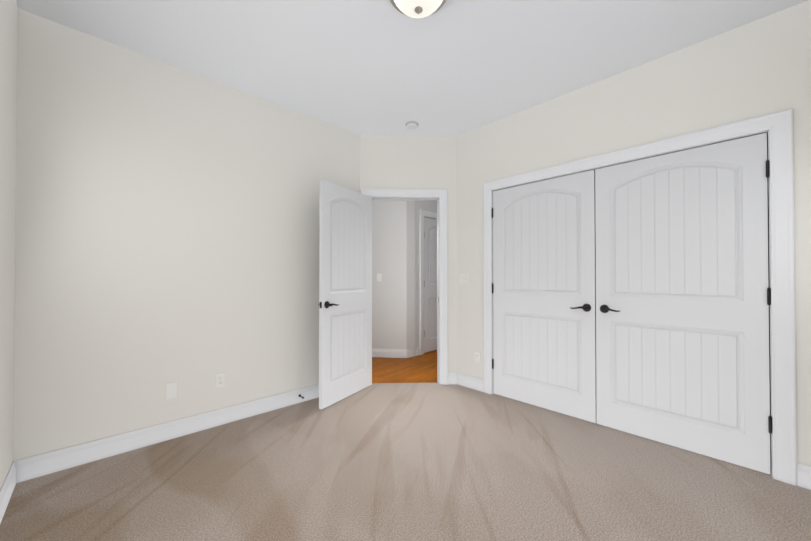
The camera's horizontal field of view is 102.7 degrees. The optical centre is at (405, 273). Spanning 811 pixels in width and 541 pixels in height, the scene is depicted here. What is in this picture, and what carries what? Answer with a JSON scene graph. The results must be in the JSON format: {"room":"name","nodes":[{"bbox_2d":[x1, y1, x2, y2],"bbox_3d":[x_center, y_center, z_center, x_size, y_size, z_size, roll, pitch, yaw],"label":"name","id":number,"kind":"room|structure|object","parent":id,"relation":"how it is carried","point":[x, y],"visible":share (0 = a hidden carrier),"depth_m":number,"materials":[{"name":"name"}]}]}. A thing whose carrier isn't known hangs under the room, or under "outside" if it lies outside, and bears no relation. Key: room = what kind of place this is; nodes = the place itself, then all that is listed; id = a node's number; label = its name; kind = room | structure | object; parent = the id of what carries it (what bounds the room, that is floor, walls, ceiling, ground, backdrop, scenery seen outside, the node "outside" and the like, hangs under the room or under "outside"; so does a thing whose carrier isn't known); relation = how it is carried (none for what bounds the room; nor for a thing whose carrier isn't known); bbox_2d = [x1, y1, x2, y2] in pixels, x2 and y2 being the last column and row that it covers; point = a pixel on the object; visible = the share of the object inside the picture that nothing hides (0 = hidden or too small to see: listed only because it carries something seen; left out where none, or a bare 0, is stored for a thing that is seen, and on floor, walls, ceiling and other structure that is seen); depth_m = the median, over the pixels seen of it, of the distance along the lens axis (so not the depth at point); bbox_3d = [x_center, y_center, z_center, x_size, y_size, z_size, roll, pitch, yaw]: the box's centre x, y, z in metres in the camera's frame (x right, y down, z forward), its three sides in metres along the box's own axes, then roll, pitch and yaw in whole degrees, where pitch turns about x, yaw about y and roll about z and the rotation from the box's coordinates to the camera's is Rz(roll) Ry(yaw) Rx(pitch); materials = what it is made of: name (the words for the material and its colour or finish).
{"room":"empty bedroom","nodes":[
{"label":"empty bedroom","id":0,"kind":"room"},
{"bbox_2d":[0,0,27,488],"bbox_3d":[-1.108,-0.181,0.590,0.120,2.740,3.670,1,-1,-44],"label":"wall","id":1,"kind":"structure","parent":0,"point":[13,22],"depth_m":1.79,"materials":[{"name":"paint"}]},
{"bbox_2d":[0,460,19,523],"bbox_3d":[-1.060,1.127,0.624,0.014,0.125,3.430,1,-1,-44],"label":"baseboard","id":2,"kind":"structure","parent":1,"relation":"attached to","point":[13,476],"depth_m":1.71,"materials":[{"name":"white wood"}]},
{"bbox_2d":[165,382,176,399],"bbox_3d":[-1.711,0.858,2.372,0.070,0.115,0.007,1,-1,-44],"label":"electrical outlet plate","id":3,"kind":"object","parent":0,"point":[171,390],"visible":1,"depth_m":2.37,"materials":[{"name":"white plastic"}]},
{"bbox_2d":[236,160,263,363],"bbox_3d":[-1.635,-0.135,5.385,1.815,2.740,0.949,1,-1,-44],"label":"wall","id":4,"kind":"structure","parent":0,"point":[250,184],"depth_m":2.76,"materials":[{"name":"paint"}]},
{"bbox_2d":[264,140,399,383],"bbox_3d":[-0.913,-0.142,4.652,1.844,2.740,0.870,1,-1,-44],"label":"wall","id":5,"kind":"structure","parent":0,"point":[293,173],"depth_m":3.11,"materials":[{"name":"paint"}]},
{"bbox_2d":[20,384,318,481],"bbox_3d":[-1.358,1.147,2.702,2.395,0.125,0.014,1,-1,-44],"label":"baseboard","id":6,"kind":"structure","parent":5,"relation":"attached to","point":[25,469],"depth_m":2.28,"materials":[{"name":"white wood"}]},
{"bbox_2d":[215,372,224,387],"bbox_3d":[-1.480,0.853,2.592,0.070,0.115,0.007,1,-1,-44],"label":"outlet","id":7,"kind":"object","parent":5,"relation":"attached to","point":[219,380],"visible":1,"depth_m":2.59,"materials":[{"name":"white plastic"}]},
{"bbox_2d":[377,274,381,280],"bbox_3d":[-0.388,0.060,4.775,0.047,0.115,0.056,1,-1,-44],"label":"light switch","id":8,"kind":"object","parent":5,"relation":"attached to","point":[379,277],"visible":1,"depth_m":4.77,"materials":[{"name":"white plastic"}]},
{"bbox_2d":[372,348,407,357],"bbox_3d":[-1.275,1.167,4.866,1.657,0.125,2.027,1,-1,-44],"label":"baseboard","id":9,"kind":"structure","parent":5,"relation":"attached to","point":[396,353],"depth_m":4.73,"materials":[{"name":"white wood"}]},
{"bbox_2d":[372,350,436,382],"bbox_3d":[-0.094,1.284,6.106,8.000,0.076,5.000,0,-1,-2],"label":"floor","id":10,"kind":"structure","parent":0,"point":[419,369],"depth_m":4.14,"materials":[{"name":"brown wood"}]},
{"bbox_2d":[0,383,810,540],"bbox_3d":[0.360,1.242,1.925,4.265,0.080,3.750,1,-1,-44],"label":"floor carpet","id":11,"kind":"object","parent":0,"point":[408,462],"visible":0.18,"depth_m":1.84,"materials":[{"name":"beige carpet"}]},
{"bbox_2d":[16,0,807,135],"bbox_3d":[0.166,-1.569,3.898,6.875,0.100,7.030,1,-1,-44],"label":"ceiling","id":12,"kind":"structure","parent":0,"point":[386,67],"depth_m":2.17,"materials":[{"name":"paint"}]},
{"bbox_2d":[405,121,418,129],"bbox_3d":[0.067,-1.506,3.310,0.136,0.038,0.136,1,-1,-44],"label":"smoke detector","id":13,"kind":"object","parent":12,"relation":"attached to","point":[411,125],"visible":1,"depth_m":3.27,"materials":[{"name":"grey plastic"}]},
{"bbox_2d":[389,0,446,17],"bbox_3d":[0.070,-1.465,1.735,0.356,0.148,0.356,1,-1,-44],"label":"ceiling light","id":14,"kind":"object","parent":12,"relation":"attached to","point":[417,8],"visible":1,"depth_m":1.74,"materials":[{"name":"white glass"}]},
{"bbox_2d":[400,168,439,355],"bbox_3d":[1.013,-0.132,5.756,2.864,2.740,0.138,1,-1,-44],"label":"wall","id":15,"kind":"structure","parent":0,"point":[409,178],"depth_m":4.75,"materials":[{"name":"paint"}]},
{"bbox_2d":[419,209,436,354],"bbox_3d":[0.524,0.132,5.282,0.958,2.203,0.142,1,-1,-44],"label":"trim","id":16,"kind":"structure","parent":15,"relation":"attached to","point":[427,214],"depth_m":4.92,"materials":[{"name":"white wood"}]},
{"bbox_2d":[424,217,436,352],"bbox_3d":[0.562,0.176,5.235,0.771,2.090,0.096,1,-1,-44],"label":"hall door","id":17,"kind":"structure","parent":15,"relation":"in","point":[430,284],"depth_m":5.10,"materials":[{"name":"white wood"}]},
{"bbox_2d":[440,0,810,465],"bbox_3d":[1.482,-0.160,2.722,0.150,2.740,2.932,1,-1,-44],"label":"wall","id":18,"kind":"structure","parent":0,"point":[760,67],"depth_m":2.34,"materials":[{"name":"paint"}]},
{"bbox_2d":[318,180,371,408],"bbox_3d":[-0.557,0.186,3.196,0.742,2.032,0.312,1,-1,-44],"label":"bedroom door","id":19,"kind":"structure","parent":18,"relation":"in","point":[345,293],"depth_m":3.13,"materials":[{"name":"white wood"}]},
{"bbox_2d":[360,189,447,384],"bbox_3d":[-0.016,0.146,3.622,0.958,2.145,0.163,0,-1,-2],"label":"trim","id":20,"kind":"structure","parent":18,"relation":"attached to","point":[440,196],"depth_m":3.56,"materials":[{"name":"white wood"}]},
{"bbox_2d":[459,274,467,283],"bbox_3d":[0.628,0.060,3.514,0.016,0.115,0.116,1,-1,-44],"label":"light switch","id":21,"kind":"object","parent":18,"relation":"attached to","point":[463,278],"visible":1,"depth_m":3.52,"materials":[{"name":"white plastic"}]},
{"bbox_2d":[448,373,483,391],"bbox_3d":[0.661,1.154,3.470,0.015,0.125,0.417,1,-1,-44],"label":"baseboard","id":22,"kind":"structure","parent":18,"relation":"attached to","point":[464,380],"depth_m":3.47,"materials":[{"name":"white wood"}]},
{"bbox_2d":[475,351,480,362],"bbox_3d":[0.752,0.876,3.384,0.007,0.115,0.070,1,-1,-44],"label":"electrical outlet","id":23,"kind":"object","parent":18,"relation":"attached to","point":[477,357],"visible":1,"depth_m":3.38,"materials":[{"name":"white plastic"}]},
{"bbox_2d":[492,170,596,422],"bbox_3d":[1.187,0.183,2.925,0.096,2.032,0.930,1,-1,-44],"label":"closet door","id":24,"kind":"structure","parent":18,"relation":"in","point":[544,293],"depth_m":2.88,"materials":[{"name":"white wood"}]},
{"bbox_2d":[483,109,796,485],"bbox_3d":[1.554,0.136,2.628,0.142,2.145,2.048,1,-1,-44],"label":"trim","id":25,"kind":"structure","parent":18,"relation":"attached to","point":[777,127],"depth_m":1.90,"materials":[{"name":"white wood"}]},
{"bbox_2d":[595,133,771,473],"bbox_3d":[1.834,0.177,2.248,0.096,2.032,0.930,1,-1,-44],"label":"closet door","id":26,"kind":"structure","parent":18,"relation":"in","point":[683,296],"depth_m":2.19,"materials":[{"name":"white wood"}]},
{"bbox_2d":[797,463,810,489],"bbox_3d":[2.324,1.138,1.734,0.014,0.125,0.296,1,-1,-44],"label":"baseboard","id":27,"kind":"structure","parent":18,"relation":"attached to","point":[803,471],"depth_m":1.82,"materials":[{"name":"white wood"}]}
]}

